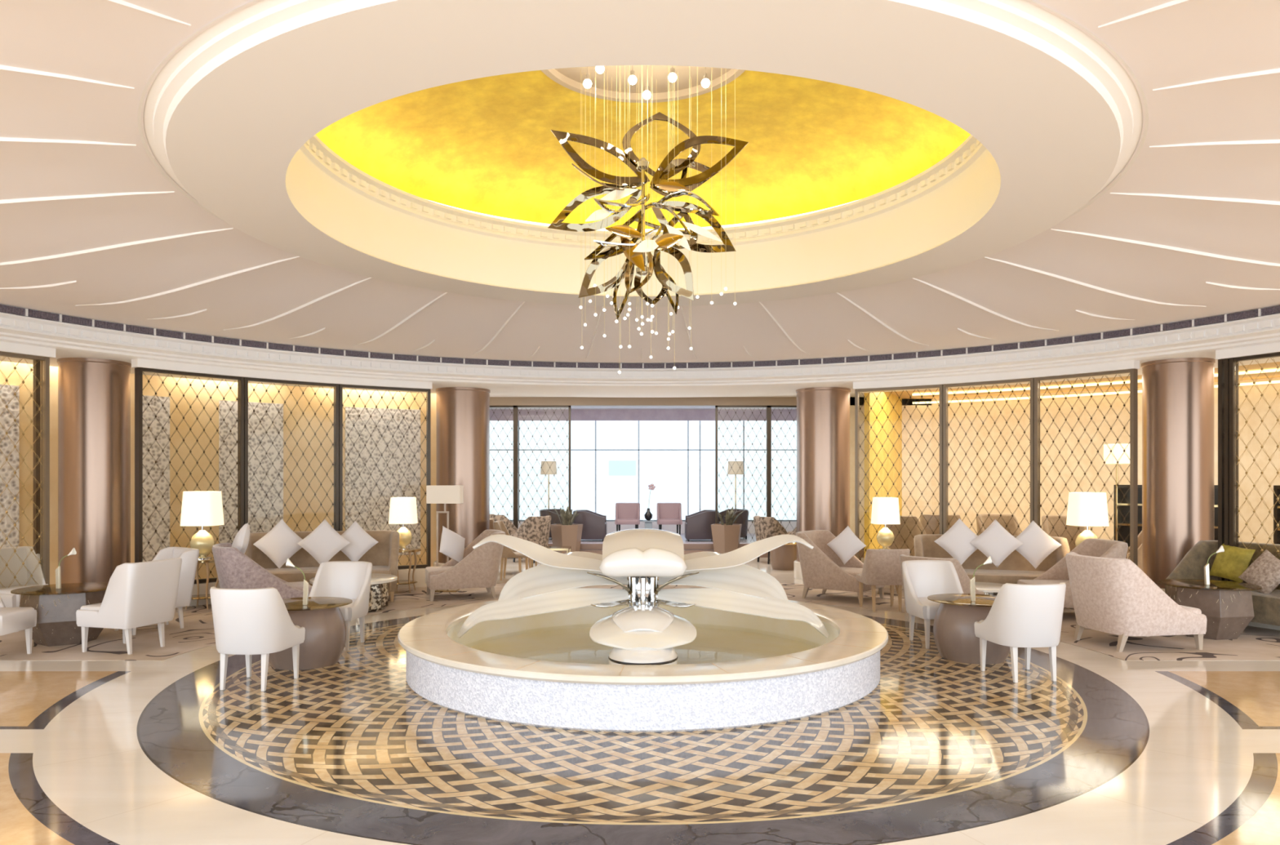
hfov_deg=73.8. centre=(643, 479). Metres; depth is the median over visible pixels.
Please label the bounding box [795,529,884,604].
lounge armchair
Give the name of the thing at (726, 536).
planter
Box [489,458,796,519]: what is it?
building
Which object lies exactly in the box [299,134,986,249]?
trim
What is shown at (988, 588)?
coffee table
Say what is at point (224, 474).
wall panel
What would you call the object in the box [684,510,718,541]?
armchair
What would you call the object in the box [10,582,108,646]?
table
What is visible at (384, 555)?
sofa
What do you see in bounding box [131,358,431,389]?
trim
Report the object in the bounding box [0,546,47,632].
chair
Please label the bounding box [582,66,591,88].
pendant bulb
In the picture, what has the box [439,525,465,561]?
throw pillow
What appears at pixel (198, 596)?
shelf
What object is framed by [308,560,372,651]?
tub chair
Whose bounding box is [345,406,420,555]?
wall panel
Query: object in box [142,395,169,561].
wall panel
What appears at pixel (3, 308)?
air vent
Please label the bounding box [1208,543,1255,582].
throw pillow
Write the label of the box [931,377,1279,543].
wall
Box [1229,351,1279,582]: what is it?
glass screen
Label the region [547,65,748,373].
chandelier
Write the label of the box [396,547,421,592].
side table
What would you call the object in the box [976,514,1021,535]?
salon chair
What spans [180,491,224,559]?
table lamp
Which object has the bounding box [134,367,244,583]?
glass screen
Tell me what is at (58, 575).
vase
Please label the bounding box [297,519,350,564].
throw pillow
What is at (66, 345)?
trim
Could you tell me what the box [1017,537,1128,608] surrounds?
lounge armchair
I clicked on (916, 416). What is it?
wall
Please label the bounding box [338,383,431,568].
glass screen
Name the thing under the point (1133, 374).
glass screen
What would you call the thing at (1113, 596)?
lounge armchair
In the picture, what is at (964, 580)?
lounge armchair
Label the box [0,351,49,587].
glass screen
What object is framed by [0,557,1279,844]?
floor
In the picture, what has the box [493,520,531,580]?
chair
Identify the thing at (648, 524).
pedestal stand
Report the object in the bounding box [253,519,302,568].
throw pillow
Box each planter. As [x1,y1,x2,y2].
[550,506,582,553]
[711,506,743,553]
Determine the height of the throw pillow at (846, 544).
0.569 m
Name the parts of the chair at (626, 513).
seat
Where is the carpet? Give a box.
[0,582,1279,660]
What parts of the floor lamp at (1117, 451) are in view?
lamp shade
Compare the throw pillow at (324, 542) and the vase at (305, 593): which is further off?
the throw pillow at (324, 542)
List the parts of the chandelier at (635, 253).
petal frame, petal frame, petal frame, petal frame, petal frame, petal frame, petal frame, petal frame, petal frame, stem, petal frame, petal frame, petal frame, petal frame, petal frame, petal frame, petal frame, petal frame, petal frame, petal frame, petal frame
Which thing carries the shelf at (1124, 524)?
attached to the bar cabinet at (1123, 507)
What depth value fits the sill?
23.00 m
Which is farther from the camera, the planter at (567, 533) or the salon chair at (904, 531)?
the planter at (567, 533)
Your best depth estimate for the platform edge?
19.43 m
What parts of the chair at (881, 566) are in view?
leg, leg, backrest, leg, leg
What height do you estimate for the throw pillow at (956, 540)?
0.668 m
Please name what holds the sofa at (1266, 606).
on the carpet
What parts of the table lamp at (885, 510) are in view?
lamp shade, glass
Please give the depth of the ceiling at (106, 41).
7.65 m
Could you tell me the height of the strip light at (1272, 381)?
0.040 m
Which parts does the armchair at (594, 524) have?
seat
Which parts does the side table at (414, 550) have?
leg, leg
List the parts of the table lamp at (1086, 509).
glass, lamp shade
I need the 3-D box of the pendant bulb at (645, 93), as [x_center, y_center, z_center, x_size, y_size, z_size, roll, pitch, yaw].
[0.032,-3.392,7.250,0.072,0.316,0.072,0,0,0]
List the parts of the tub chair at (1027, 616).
leg, leg, backrest, leg, leg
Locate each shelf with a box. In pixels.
[191,594,210,599]
[396,580,417,584]
[1117,502,1217,506]
[1117,522,1217,528]
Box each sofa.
[244,530,399,601]
[913,534,1070,608]
[1164,540,1279,626]
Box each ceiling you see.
[0,0,1279,362]
[165,0,1120,306]
[315,70,970,229]
[489,392,864,408]
[541,65,745,102]
[863,361,1279,398]
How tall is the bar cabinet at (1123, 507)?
1.660 m
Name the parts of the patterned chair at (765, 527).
leg, backrest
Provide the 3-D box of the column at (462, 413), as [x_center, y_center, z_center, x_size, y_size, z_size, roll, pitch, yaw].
[-3.208,0.075,15.200,1.030,3.350,1.030,0,0,0]
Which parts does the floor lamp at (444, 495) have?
lamp shade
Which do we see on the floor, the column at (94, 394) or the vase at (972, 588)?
the column at (94, 394)
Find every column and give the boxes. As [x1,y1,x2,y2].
[57,357,131,583]
[433,386,490,566]
[793,386,850,579]
[1141,357,1215,591]
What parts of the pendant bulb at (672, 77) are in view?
bulb, cord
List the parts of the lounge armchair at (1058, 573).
seat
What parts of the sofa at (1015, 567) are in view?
backrest, seat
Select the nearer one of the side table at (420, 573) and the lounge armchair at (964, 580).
the lounge armchair at (964, 580)
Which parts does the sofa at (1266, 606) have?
backrest, seat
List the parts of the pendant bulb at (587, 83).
bulb, cord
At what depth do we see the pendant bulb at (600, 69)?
6.76 m
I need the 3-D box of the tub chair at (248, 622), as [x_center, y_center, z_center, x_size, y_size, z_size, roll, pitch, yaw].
[-3.304,1.320,7.260,0.606,0.860,0.661,0,0,6]
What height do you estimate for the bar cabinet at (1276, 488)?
1.660 m
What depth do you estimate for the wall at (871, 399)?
17.26 m
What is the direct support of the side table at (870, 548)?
on the carpet
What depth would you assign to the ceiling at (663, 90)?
7.55 m
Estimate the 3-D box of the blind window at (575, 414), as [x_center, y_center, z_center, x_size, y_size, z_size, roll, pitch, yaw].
[0.000,-1.740,22.950,10.200,0.300,0.100,0,0,0]
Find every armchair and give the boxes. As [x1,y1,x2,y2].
[212,542,311,599]
[425,529,505,601]
[539,508,573,537]
[573,510,606,541]
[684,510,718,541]
[718,508,748,539]
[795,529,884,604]
[899,554,986,621]
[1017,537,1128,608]
[1065,551,1207,652]
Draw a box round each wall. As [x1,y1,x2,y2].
[0,360,435,584]
[849,396,931,542]
[864,391,902,557]
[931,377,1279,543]
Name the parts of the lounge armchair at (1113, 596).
leg, leg, seat, leg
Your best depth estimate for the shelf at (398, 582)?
13.19 m
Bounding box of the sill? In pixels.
[511,521,796,533]
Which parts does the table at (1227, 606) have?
glass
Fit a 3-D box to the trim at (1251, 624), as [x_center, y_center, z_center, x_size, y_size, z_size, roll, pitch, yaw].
[7.670,1.600,9.349,0.371,0.300,2.744,0,0,-19]
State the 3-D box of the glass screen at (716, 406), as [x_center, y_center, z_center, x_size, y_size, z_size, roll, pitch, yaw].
[2.275,-0.125,19.607,1.230,3.150,0.074,0,0,0]
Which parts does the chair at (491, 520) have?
backrest, leg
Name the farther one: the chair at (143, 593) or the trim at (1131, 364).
the trim at (1131, 364)
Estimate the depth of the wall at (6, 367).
14.07 m
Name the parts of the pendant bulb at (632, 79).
bulb, cord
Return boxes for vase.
[55,547,76,588]
[285,558,308,604]
[644,484,655,520]
[969,555,991,601]
[1204,545,1224,584]
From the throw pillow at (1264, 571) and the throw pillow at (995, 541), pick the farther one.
the throw pillow at (995, 541)
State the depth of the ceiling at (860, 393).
22.42 m
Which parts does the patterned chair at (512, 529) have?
backrest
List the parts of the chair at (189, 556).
leg, backrest, leg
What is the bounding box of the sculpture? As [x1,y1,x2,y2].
[457,528,829,665]
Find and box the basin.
[447,604,839,664]
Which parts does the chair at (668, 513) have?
seat, backrest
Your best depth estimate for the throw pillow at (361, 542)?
12.44 m
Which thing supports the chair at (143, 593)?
on the carpet
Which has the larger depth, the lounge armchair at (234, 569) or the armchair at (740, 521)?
the armchair at (740, 521)
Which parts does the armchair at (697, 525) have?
seat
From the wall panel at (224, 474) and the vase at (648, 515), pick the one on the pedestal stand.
the vase at (648, 515)
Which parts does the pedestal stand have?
post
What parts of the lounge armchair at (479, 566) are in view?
leg, leg, seat, leg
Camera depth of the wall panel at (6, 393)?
11.80 m
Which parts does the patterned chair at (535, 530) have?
backrest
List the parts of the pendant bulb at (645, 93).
cord, bulb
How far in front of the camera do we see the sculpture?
7.93 m
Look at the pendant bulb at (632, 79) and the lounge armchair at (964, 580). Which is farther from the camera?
the lounge armchair at (964, 580)
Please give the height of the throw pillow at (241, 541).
0.588 m
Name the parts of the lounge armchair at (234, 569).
seat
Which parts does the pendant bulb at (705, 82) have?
cord, bulb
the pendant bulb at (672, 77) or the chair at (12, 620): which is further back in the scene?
the chair at (12, 620)
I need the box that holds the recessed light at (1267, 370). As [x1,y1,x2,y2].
[911,368,1279,395]
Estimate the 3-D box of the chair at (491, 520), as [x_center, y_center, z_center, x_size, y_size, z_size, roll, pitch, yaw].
[-2.588,1.240,15.993,0.657,1.020,0.582,0,0,-10]
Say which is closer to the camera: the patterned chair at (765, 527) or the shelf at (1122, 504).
the shelf at (1122, 504)
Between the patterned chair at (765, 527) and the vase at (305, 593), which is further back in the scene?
the patterned chair at (765, 527)
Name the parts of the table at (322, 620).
glass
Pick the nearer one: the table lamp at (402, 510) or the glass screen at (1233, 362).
the glass screen at (1233, 362)
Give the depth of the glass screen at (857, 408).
13.81 m
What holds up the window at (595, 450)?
attached to the sill
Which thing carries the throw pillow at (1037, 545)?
on the sofa at (1015, 567)
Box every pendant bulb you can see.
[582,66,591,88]
[595,66,604,73]
[627,65,636,84]
[642,65,651,99]
[667,65,676,82]
[701,66,710,88]
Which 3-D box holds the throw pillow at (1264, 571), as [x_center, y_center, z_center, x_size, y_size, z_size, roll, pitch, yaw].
[7.100,1.070,9.720,0.250,0.545,0.571,0,0,-8]
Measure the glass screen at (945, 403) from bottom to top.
2.940 m
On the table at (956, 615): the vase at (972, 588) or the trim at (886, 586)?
the vase at (972, 588)
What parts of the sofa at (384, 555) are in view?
seat, leg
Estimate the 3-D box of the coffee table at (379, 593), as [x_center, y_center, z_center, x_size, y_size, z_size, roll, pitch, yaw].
[-3.880,1.532,11.450,1.120,0.435,1.120,0,0,0]
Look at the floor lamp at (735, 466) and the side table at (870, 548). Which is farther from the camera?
the floor lamp at (735, 466)
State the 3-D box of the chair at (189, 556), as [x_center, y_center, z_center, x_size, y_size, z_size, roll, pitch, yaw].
[-5.708,1.285,9.991,0.657,0.930,0.765,0,0,38]
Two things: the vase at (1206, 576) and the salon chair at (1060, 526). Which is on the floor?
the salon chair at (1060, 526)
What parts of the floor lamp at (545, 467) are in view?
lamp shade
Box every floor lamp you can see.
[426,485,463,591]
[540,461,556,509]
[727,461,743,508]
[1103,443,1129,540]
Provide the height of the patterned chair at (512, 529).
0.980 m
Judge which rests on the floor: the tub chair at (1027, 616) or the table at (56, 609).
the tub chair at (1027, 616)
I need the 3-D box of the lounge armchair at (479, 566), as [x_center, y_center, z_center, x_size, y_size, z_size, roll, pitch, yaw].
[-2.652,1.263,12.772,1.143,0.974,0.938,0,0,-18]
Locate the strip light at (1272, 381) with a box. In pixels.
[912,380,1279,404]
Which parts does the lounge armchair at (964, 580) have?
leg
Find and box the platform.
[548,533,864,550]
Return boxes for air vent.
[0,304,1279,368]
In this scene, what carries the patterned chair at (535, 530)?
on the floor
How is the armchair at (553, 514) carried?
on the platform
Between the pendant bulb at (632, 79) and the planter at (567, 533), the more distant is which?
the planter at (567, 533)
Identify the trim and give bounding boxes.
[0,0,1279,358]
[0,303,1279,397]
[0,341,55,358]
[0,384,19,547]
[33,360,39,554]
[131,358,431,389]
[137,0,1148,221]
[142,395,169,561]
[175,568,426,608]
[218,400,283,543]
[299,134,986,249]
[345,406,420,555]
[853,360,1139,389]
[884,585,902,589]
[1215,342,1279,359]
[1248,621,1279,630]
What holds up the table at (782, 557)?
on the floor
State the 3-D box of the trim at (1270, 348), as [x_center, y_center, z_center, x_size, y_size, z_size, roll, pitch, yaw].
[7.656,-1.550,9.344,0.281,0.120,2.724,0,0,-19]
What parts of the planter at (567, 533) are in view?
pot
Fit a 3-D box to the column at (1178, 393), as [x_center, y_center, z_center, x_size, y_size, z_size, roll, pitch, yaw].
[7.268,0.075,11.600,0.930,3.350,0.930,0,0,0]
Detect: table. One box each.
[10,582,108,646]
[185,557,218,608]
[268,596,352,670]
[309,573,397,612]
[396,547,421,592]
[531,546,571,567]
[769,542,796,569]
[870,548,897,593]
[927,593,1010,664]
[974,582,1004,596]
[1157,578,1262,639]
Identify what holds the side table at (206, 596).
on the carpet
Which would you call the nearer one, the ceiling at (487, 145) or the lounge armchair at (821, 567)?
the ceiling at (487, 145)
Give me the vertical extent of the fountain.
0.406 m
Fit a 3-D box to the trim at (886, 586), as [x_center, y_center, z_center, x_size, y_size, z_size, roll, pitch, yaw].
[5.148,1.600,12.877,4.172,0.300,0.518,0,0,40]
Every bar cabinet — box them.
[1113,484,1217,547]
[1273,484,1279,544]
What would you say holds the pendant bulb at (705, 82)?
hanging from the ceiling at (663, 90)
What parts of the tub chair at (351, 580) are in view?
backrest, seat, leg, leg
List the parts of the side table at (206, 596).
leg, leg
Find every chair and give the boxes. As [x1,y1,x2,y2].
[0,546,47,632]
[0,596,36,653]
[75,557,182,654]
[114,546,199,635]
[209,586,305,691]
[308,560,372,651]
[489,514,522,558]
[489,518,521,573]
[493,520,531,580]
[511,515,551,563]
[614,502,639,531]
[657,502,682,535]
[753,515,788,564]
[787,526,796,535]
[855,548,910,612]
[886,515,926,555]
[902,560,964,648]
[920,514,961,534]
[973,582,1066,682]
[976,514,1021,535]
[1041,515,1088,551]
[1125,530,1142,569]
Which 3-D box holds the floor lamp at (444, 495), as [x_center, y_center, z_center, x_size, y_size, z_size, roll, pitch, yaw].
[-3.100,0.920,13.350,0.520,1.660,0.260,0,0,0]
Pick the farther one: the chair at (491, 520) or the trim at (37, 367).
the chair at (491, 520)
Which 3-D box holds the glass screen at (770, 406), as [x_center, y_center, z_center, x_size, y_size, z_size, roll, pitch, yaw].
[3.520,-0.125,19.607,1.260,3.150,0.074,0,0,0]
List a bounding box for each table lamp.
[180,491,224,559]
[388,497,417,549]
[871,497,900,549]
[1066,492,1109,546]
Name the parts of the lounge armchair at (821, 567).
leg, leg, seat, leg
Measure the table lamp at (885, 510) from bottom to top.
0.806 m
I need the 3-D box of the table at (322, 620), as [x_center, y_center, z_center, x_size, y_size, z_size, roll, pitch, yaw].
[-3.220,1.460,8.130,0.850,0.580,0.850,0,0,0]
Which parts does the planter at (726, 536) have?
pot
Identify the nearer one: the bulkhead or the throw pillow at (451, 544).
the throw pillow at (451, 544)
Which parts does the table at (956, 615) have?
glass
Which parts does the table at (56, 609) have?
glass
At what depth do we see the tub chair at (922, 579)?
9.29 m
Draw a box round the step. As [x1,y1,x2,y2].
[579,550,864,557]
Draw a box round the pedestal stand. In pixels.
[643,520,653,528]
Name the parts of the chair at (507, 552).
leg, leg, backrest, seat, leg, leg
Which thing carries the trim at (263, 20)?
attached to the ceiling at (106, 41)
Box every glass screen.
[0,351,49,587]
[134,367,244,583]
[244,377,338,532]
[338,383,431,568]
[489,405,515,525]
[515,405,570,542]
[715,405,768,541]
[768,405,796,528]
[854,384,942,562]
[942,377,1034,535]
[1034,368,1137,565]
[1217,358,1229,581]
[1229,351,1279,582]
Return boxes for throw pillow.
[231,522,249,553]
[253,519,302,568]
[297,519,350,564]
[340,520,377,560]
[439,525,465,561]
[826,525,866,564]
[934,518,977,564]
[969,519,1022,567]
[1015,520,1062,568]
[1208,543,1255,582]
[1238,549,1279,593]
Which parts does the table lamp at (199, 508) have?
glass, lamp shade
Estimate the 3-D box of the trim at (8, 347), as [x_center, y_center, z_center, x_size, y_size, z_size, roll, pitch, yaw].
[-7.689,-1.550,9.270,0.266,0.120,2.542,0,0,18]
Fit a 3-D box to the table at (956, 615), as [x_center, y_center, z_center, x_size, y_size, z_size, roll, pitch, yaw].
[3.240,1.460,8.380,0.850,0.580,0.850,0,0,0]
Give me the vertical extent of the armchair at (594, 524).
0.720 m
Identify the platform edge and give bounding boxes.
[547,543,864,549]
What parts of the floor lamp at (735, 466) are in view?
lamp shade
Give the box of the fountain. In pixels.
[397,599,888,732]
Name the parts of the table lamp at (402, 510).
lamp shade, glass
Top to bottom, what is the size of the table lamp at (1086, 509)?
0.907 m
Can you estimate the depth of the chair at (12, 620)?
8.38 m
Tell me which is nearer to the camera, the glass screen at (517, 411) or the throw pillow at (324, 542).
the throw pillow at (324, 542)
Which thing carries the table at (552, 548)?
on the floor
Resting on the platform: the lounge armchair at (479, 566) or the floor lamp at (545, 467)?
the floor lamp at (545, 467)
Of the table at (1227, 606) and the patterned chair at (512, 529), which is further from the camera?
the patterned chair at (512, 529)
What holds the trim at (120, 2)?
attached to the ceiling at (106, 41)
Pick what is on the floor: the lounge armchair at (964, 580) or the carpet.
the carpet
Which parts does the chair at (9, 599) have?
seat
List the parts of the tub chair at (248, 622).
leg, leg, backrest, leg, leg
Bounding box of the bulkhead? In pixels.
[489,396,929,406]
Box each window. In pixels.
[489,408,796,420]
[489,420,796,521]
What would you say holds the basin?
in the fountain
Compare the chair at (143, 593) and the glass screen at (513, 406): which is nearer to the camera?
the chair at (143, 593)
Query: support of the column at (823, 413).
on the floor
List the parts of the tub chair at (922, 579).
leg, leg, seat, backrest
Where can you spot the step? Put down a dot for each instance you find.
(599, 552)
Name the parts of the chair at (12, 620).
seat, backrest, leg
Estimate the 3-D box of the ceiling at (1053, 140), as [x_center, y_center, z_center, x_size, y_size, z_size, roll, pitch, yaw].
[0.000,-2.345,6.980,6.820,0.530,6.820,0,0,0]
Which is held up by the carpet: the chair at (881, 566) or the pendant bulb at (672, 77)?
the chair at (881, 566)
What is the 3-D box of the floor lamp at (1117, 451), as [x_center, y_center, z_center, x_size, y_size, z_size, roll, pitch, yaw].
[8.110,0.570,14.600,0.320,2.360,0.320,0,0,0]
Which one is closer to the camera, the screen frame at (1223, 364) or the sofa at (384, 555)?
the screen frame at (1223, 364)
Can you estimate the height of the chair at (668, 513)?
0.860 m
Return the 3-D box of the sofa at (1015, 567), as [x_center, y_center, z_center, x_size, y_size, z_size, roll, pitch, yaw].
[4.966,1.284,12.205,2.079,0.931,0.922,0,0,16]
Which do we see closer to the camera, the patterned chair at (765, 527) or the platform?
the patterned chair at (765, 527)
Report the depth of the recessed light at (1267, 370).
16.63 m
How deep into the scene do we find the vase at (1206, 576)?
9.44 m
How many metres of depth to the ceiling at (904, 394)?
17.10 m

